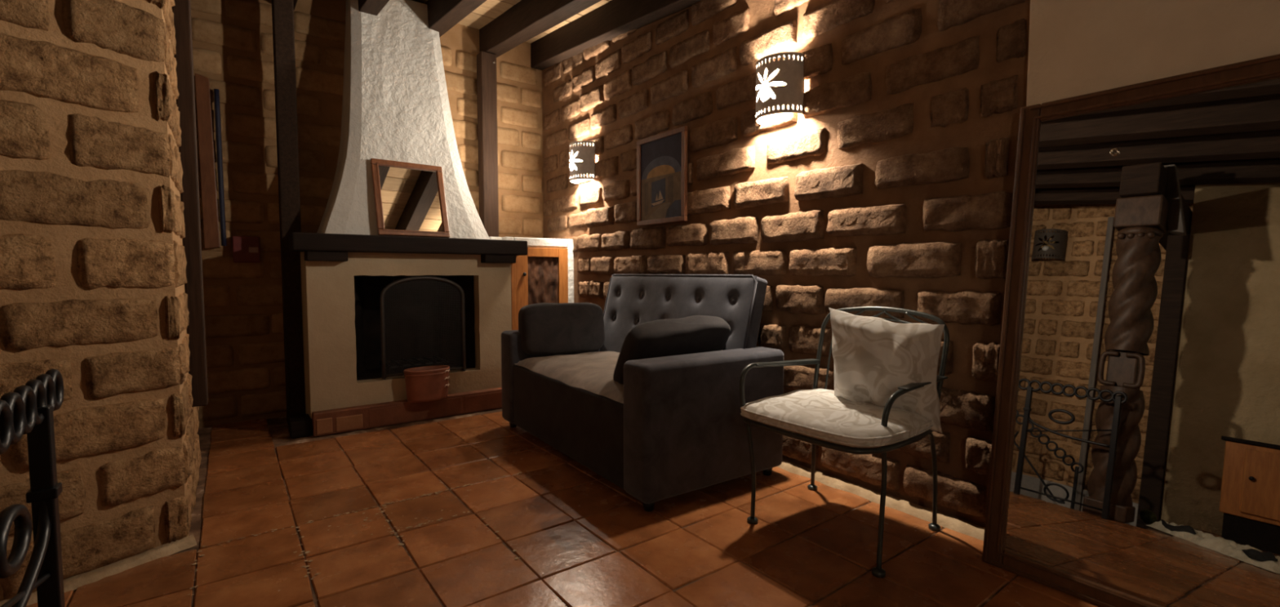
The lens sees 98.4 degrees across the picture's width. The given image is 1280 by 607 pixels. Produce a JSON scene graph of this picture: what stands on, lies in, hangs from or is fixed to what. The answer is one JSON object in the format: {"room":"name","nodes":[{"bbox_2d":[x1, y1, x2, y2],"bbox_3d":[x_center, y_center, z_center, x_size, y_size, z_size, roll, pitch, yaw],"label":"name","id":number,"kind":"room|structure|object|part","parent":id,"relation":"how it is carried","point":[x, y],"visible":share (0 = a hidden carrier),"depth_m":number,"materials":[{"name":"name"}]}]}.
{"room":"traditional dwelling","nodes":[
{"label":"traditional dwelling","id":0,"kind":"room"},
{"bbox_2d":[0,0,201,600],"bbox_3d":[-2.589,-0.524,1.745,1.764,3.050,1.305,-2,4,-37],"label":"wall","id":1,"kind":"structure","parent":0,"point":[93,262],"depth_m":1.80,"materials":[{"name":"beige brick"}]},
{"bbox_2d":[0,533,196,605],"bbox_3d":[-1.796,0.886,1.776,0.055,0.034,0.610,2,4,29],"label":"baseboard","id":2,"kind":"structure","parent":1,"relation":"attached to","point":[73,582],"depth_m":1.86,"materials":[{"name":"beige stone"}]},
{"bbox_2d":[171,0,208,406],"bbox_3d":[-2.012,-0.680,2.457,0.061,2.280,0.120,-2,4,-37],"label":"wooden strip","id":3,"kind":"object","parent":1,"relation":"attached to","point":[192,242],"visible":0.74,"depth_m":2.43,"materials":[{"name":"brown wood"}]},
{"bbox_2d":[190,0,543,427],"bbox_3d":[-2.513,-0.743,3.839,4.400,3.250,0.183,-2,4,-37],"label":"wall","id":4,"kind":"structure","parent":0,"point":[233,46],"depth_m":3.76,"materials":[{"name":"brick"}]},
{"bbox_2d":[195,72,220,248],"bbox_3d":[-2.744,-0.894,3.504,0.090,1.088,0.030,-2,4,-37],"label":"wooden plank","id":5,"kind":"object","parent":4,"relation":"attached to","point":[206,159],"visible":1,"depth_m":3.49,"materials":[{"name":"brown wood"}]},
{"bbox_2d":[213,88,226,245],"bbox_3d":[-2.691,-0.866,3.539,0.033,0.990,0.028,-2,4,-37],"label":"hanging rod","id":6,"kind":"object","parent":4,"relation":"attached to","point":[216,91],"visible":1,"depth_m":3.53,"materials":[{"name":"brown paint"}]},
{"bbox_2d":[232,235,260,262],"bbox_3d":[-2.602,-0.356,3.650,0.145,0.170,0.074,-2,4,-37],"label":"box","id":7,"kind":"object","parent":4,"relation":"attached to","point":[245,248],"visible":1,"depth_m":3.62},
{"bbox_3d":[-2.552,-0.354,3.645,0.050,0.035,0.006,-2,4,-37],"label":"label plate","id":8,"kind":"part","parent":7,"relation":"part of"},
{"bbox_2d":[293,0,700,70],"bbox_3d":[-0.332,-1.642,0.815,4.450,1.012,7.450,-2,4,-37],"label":"ceiling","id":9,"kind":"structure","parent":0,"point":[556,31],"depth_m":3.93,"materials":[{"name":"brown wood"}]},
{"bbox_2d":[26,407,1101,606],"bbox_3d":[-0.414,1.005,0.982,4.240,0.122,7.375,-2,4,-37],"label":"floor","id":10,"kind":"structure","parent":0,"point":[475,508],"depth_m":2.07,"materials":[{"name":"tile"}]},
{"bbox_2d":[0,368,65,606],"bbox_3d":[-0.983,0.546,0.875,0.040,0.810,0.678,-2,4,-37],"label":"iron railing","id":11,"kind":"object","parent":10,"relation":"on","point":[28,409],"visible":1,"depth_m":1.00,"materials":[{"name":"black metal"}]},
{"bbox_3d":[-1.098,0.565,1.030,0.030,0.755,0.030,-2,4,-37],"label":"post","id":12,"kind":"part","parent":11,"relation":"part of","materials":[{"name":"black metal"}]},
{"bbox_2d":[271,0,306,423],"bbox_3d":[-2.274,-0.581,3.585,0.110,2.755,0.110,-2,4,-37],"label":"wooden post","id":13,"kind":"object","parent":10,"relation":"on","point":[282,11],"visible":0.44,"depth_m":3.54,"materials":[{"name":"black wood"}]},
{"bbox_2d":[288,0,527,438],"bbox_3d":[-1.585,-0.696,3.977,1.710,2.940,0.735,-2,4,-37],"label":"fireplace","id":14,"kind":"object","parent":10,"relation":"on","point":[396,106],"visible":0.78,"depth_m":3.78,"materials":[{"name":"beige paint"}]},
{"bbox_2d":[370,158,449,237],"bbox_3d":[-1.540,-0.701,3.718,0.464,0.506,0.155,-3,4,-40],"label":"framed mirror","id":15,"kind":"object","parent":14,"relation":"on","point":[410,198],"visible":1,"depth_m":3.71,"materials":[{"name":"brown wood"}]},
{"bbox_3d":[-1.580,-0.935,3.752,0.464,0.044,0.031,-3,4,-40],"label":"rail","id":16,"kind":"part","parent":15,"relation":"part of","materials":[{"name":"brown wood"}]},
{"bbox_3d":[-1.540,-0.700,3.717,0.388,0.435,0.120,-3,4,-40],"label":"glass","id":17,"kind":"part","parent":15,"relation":"part of","materials":[{"name":"mirror"}]},
{"bbox_3d":[-1.500,-0.466,3.683,0.464,0.040,0.030,-3,4,-40],"label":"rail","id":18,"kind":"part","parent":15,"relation":"part of","materials":[{"name":"brown wood"}]},
{"bbox_2d":[379,275,466,379],"bbox_3d":[-1.492,0.152,3.812,0.563,0.685,0.064,-2,4,-37],"label":"fire screen","id":19,"kind":"object","parent":14,"relation":"on","point":[384,375],"visible":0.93,"depth_m":3.78,"materials":[{"name":"metal"}]},
{"bbox_2d":[403,364,449,402],"bbox_3d":[-1.436,0.541,3.730,0.298,0.212,0.178,-2,4,-37],"label":"bucket","id":20,"kind":"object","parent":14,"relation":"on","point":[424,383],"visible":1,"depth_m":3.66,"materials":[{"name":"orange ceramic"}]},
{"bbox_2d":[488,236,573,329],"bbox_3d":[-0.971,0.107,4.574,0.692,1.270,0.586,-2,4,-37],"label":"cabinet","id":21,"kind":"object","parent":10,"relation":"on","point":[545,274],"visible":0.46,"depth_m":4.39,"materials":[{"name":"white paint"}]},
{"bbox_2d":[476,51,498,236],"bbox_3d":[-1.249,-1.280,4.540,0.130,1.501,0.122,-2,4,-37],"label":"wooden post","id":22,"kind":"object","parent":21,"relation":"on","point":[486,86],"visible":0.81,"depth_m":4.50,"materials":[{"name":"wood"}]},
{"bbox_3d":[-0.780,0.002,4.401,0.456,0.890,0.032,-2,4,-37],"label":"door","id":23,"kind":"part","parent":21,"relation":"part of","materials":[{"name":"brown wood"}]},
{"bbox_3d":[-0.773,-0.004,4.406,0.281,0.740,0.022,-2,4,-37],"label":"panel","id":24,"kind":"part","parent":21,"relation":"part of","materials":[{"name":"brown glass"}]},
{"bbox_2d":[501,273,783,511],"bbox_3d":[-0.089,0.329,3.139,0.858,0.988,1.640,-2,4,-34],"label":"sofa","id":25,"kind":"object","parent":10,"relation":"on","point":[675,425],"visible":0.77,"depth_m":2.60,"materials":[{"name":"grey fabric"}]},
{"bbox_3d":[-0.508,0.455,3.741,0.840,0.580,0.185,-2,4,-34],"label":"armrest","id":26,"kind":"part","parent":25,"relation":"part of","materials":[{"name":"grey fabric"}]},
{"bbox_2d":[518,302,604,355],"bbox_3d":[-0.507,0.162,3.613,0.582,0.343,0.204,-2,4,-37],"label":"sofa pillow","id":27,"kind":"object","parent":25,"relation":"on","point":[544,328],"visible":0.98,"depth_m":3.52,"materials":[{"name":"grey fabric"}]},
{"bbox_2d":[514,351,623,403],"bbox_3d":[-0.137,0.361,3.107,0.700,0.080,1.270,-2,4,-34],"label":"seat cushion","id":28,"kind":"object","parent":25,"relation":"on","point":[589,374],"depth_m":2.99,"materials":[{"name":"grey fabric"}]},
{"bbox_2d":[613,315,730,383],"bbox_3d":[0.165,0.242,2.704,0.616,0.368,0.290,-2,4,-37],"label":"sofa pillow","id":29,"kind":"object","parent":25,"relation":"on","point":[693,334],"visible":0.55,"depth_m":2.56,"materials":[{"name":"grey fabric"}]},
{"bbox_3d":[0.132,0.115,3.281,0.147,0.565,1.375,-2,4,-34],"label":"backrest","id":30,"kind":"part","parent":25,"relation":"part of","materials":[{"name":"grey fabric"}]},
{"bbox_3d":[0.316,0.522,2.544,0.840,0.580,0.185,-2,4,-34],"label":"armrest","id":31,"kind":"part","parent":25,"relation":"part of","materials":[{"name":"grey fabric"}]},
{"bbox_2d":[739,306,949,577],"bbox_3d":[0.776,0.449,2.155,0.618,0.859,0.620,-2,4,-37],"label":"armchair","id":32,"kind":"object","parent":10,"relation":"on","point":[877,571],"visible":0.65,"depth_m":2.10,"materials":[{"name":"black metal"}]},
{"bbox_3d":[0.444,0.671,2.215,0.041,0.392,0.025,2,4,31],"label":"leg","id":33,"kind":"part","parent":32,"relation":"part of","materials":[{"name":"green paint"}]},
{"bbox_3d":[0.599,0.343,2.338,0.499,0.216,0.034,-2,4,-37],"label":"arm","id":34,"kind":"part","parent":32,"relation":"part of","materials":[{"name":"green paint"}]},
{"bbox_3d":[0.787,0.643,2.497,0.019,0.415,0.112,1,3,15],"label":"leg","id":35,"kind":"part","parent":32,"relation":"part of","materials":[{"name":"green paint"}]},
{"bbox_2d":[740,387,933,447],"bbox_3d":[0.755,0.416,2.114,0.552,0.076,0.594,-2,4,-37],"label":"seat pad","id":36,"kind":"object","parent":32,"relation":"on","point":[818,413],"visible":0.91,"depth_m":1.96,"materials":[{"name":"beige fabric"}]},
{"bbox_2d":[829,307,944,432],"bbox_3d":[0.933,0.246,2.116,0.278,0.449,0.474,-2,4,-37],"label":"throw pillow","id":37,"kind":"object","parent":36,"relation":"on","point":[873,357],"visible":0.87,"depth_m":2.02,"materials":[{"name":"beige fabric"}]},
{"bbox_3d":[0.754,0.461,2.116,0.535,0.020,0.575,-2,4,-37],"label":"seat frame","id":38,"kind":"part","parent":32,"relation":"part of","materials":[{"name":"green paint"}]},
{"bbox_3d":[0.967,0.251,2.267,0.067,0.384,0.447,-2,4,-37],"label":"rail","id":39,"kind":"part","parent":32,"relation":"part of","materials":[{"name":"green paint"}]},
{"bbox_3d":[0.967,0.234,2.268,0.090,0.441,0.559,-2,4,-37],"label":"frame","id":40,"kind":"part","parent":32,"relation":"part of","materials":[{"name":"green paint"}]},
{"bbox_3d":[0.806,0.682,1.845,0.019,0.413,0.074,2,4,34],"label":"leg","id":41,"kind":"part","parent":32,"relation":"part of","materials":[{"name":"green paint"}]},
{"bbox_3d":[0.968,0.372,1.949,0.389,0.199,0.024,-2,4,-35],"label":"arm","id":42,"kind":"part","parent":32,"relation":"part of","materials":[{"name":"green paint"}]},
{"bbox_3d":[1.105,0.664,2.101,0.144,0.418,0.020,-3,4,-43],"label":"leg","id":43,"kind":"part","parent":32,"relation":"part of","materials":[{"name":"green paint"}]},
{"bbox_2d":[982,53,1279,606],"bbox_3d":[1.849,0.148,1.151,0.217,1.579,1.950,-2,4,-37],"label":"leaning mirror","id":44,"kind":"object","parent":10,"relation":"on","point":[1135,460],"visible":1,"depth_m":1.63,"materials":[{"name":"clear mirror"}]},
{"bbox_3d":[1.779,0.908,1.142,0.034,0.063,1.826,-2,4,-37],"label":"rail","id":45,"kind":"part","parent":44,"relation":"part of","materials":[{"name":"brown wood"}]},
{"bbox_3d":[1.922,-0.611,1.163,0.034,0.064,1.826,-2,4,-37],"label":"rail","id":46,"kind":"part","parent":44,"relation":"part of","materials":[{"name":"brown wood"}]},
{"bbox_2d":[542,0,1030,526],"bbox_3d":[0.277,-0.727,3.563,0.256,3.250,3.960,-2,4,-37],"label":"wall","id":47,"kind":"structure","parent":0,"point":[892,185],"depth_m":2.58,"materials":[{"name":"brick"}]},
{"bbox_2d":[568,140,595,183],"bbox_3d":[-0.469,-1.093,4.278,0.138,0.284,0.264,-2,4,-37],"label":"wall sconce","id":48,"kind":"object","parent":47,"relation":"attached to","point":[586,153],"visible":1,"depth_m":4.20,"materials":[{"name":"grey metal"}]},
{"bbox_2d":[636,125,687,226],"bbox_3d":[0.134,-0.798,3.542,0.026,0.570,0.488,-2,4,-37],"label":"framed painting","id":49,"kind":"object","parent":47,"relation":"attached to","point":[662,157],"visible":1,"depth_m":3.52,"materials":[{"name":"brown wood"}]},
{"bbox_3d":[0.134,-1.067,3.527,0.026,0.032,0.488,-2,4,-37],"label":"rail","id":50,"kind":"part","parent":49,"relation":"part of","materials":[{"name":"brown wood"}]},
{"bbox_3d":[0.134,-0.530,3.557,0.026,0.032,0.488,-2,4,-37],"label":"rail","id":51,"kind":"part","parent":49,"relation":"part of","materials":[{"name":"brown wood"}]},
{"bbox_2d":[755,52,804,124],"bbox_3d":[0.669,-1.069,2.750,0.138,0.284,0.264,-2,4,-37],"label":"wall sconce","id":52,"kind":"object","parent":47,"relation":"attached to","point":[790,93],"visible":1,"depth_m":2.67,"materials":[{"name":"grey metal"}]},
{"bbox_3d":[0.649,-1.023,2.737,0.079,0.062,0.062,-2,4,-37],"label":"bulb","id":53,"kind":"part","parent":52,"relation":"part of","materials":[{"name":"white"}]},
{"bbox_2d":[777,457,984,540],"bbox_3d":[0.988,0.841,2.509,0.080,0.042,1.160,-2,4,-37],"label":"baseboard","id":54,"kind":"structure","parent":47,"relation":"attached to","point":[951,522],"depth_m":2.36,"materials":[{"name":"beige stone"}]},
{"bbox_2d":[1026,0,1279,106],"bbox_3d":[2.487,-0.436,0.629,0.232,3.000,3.475,-2,4,-37],"label":"wall","id":55,"kind":"structure","parent":47,"relation":"attached to","point":[1077,47],"depth_m":1.70,"materials":[{"name":"paint"}]}
]}

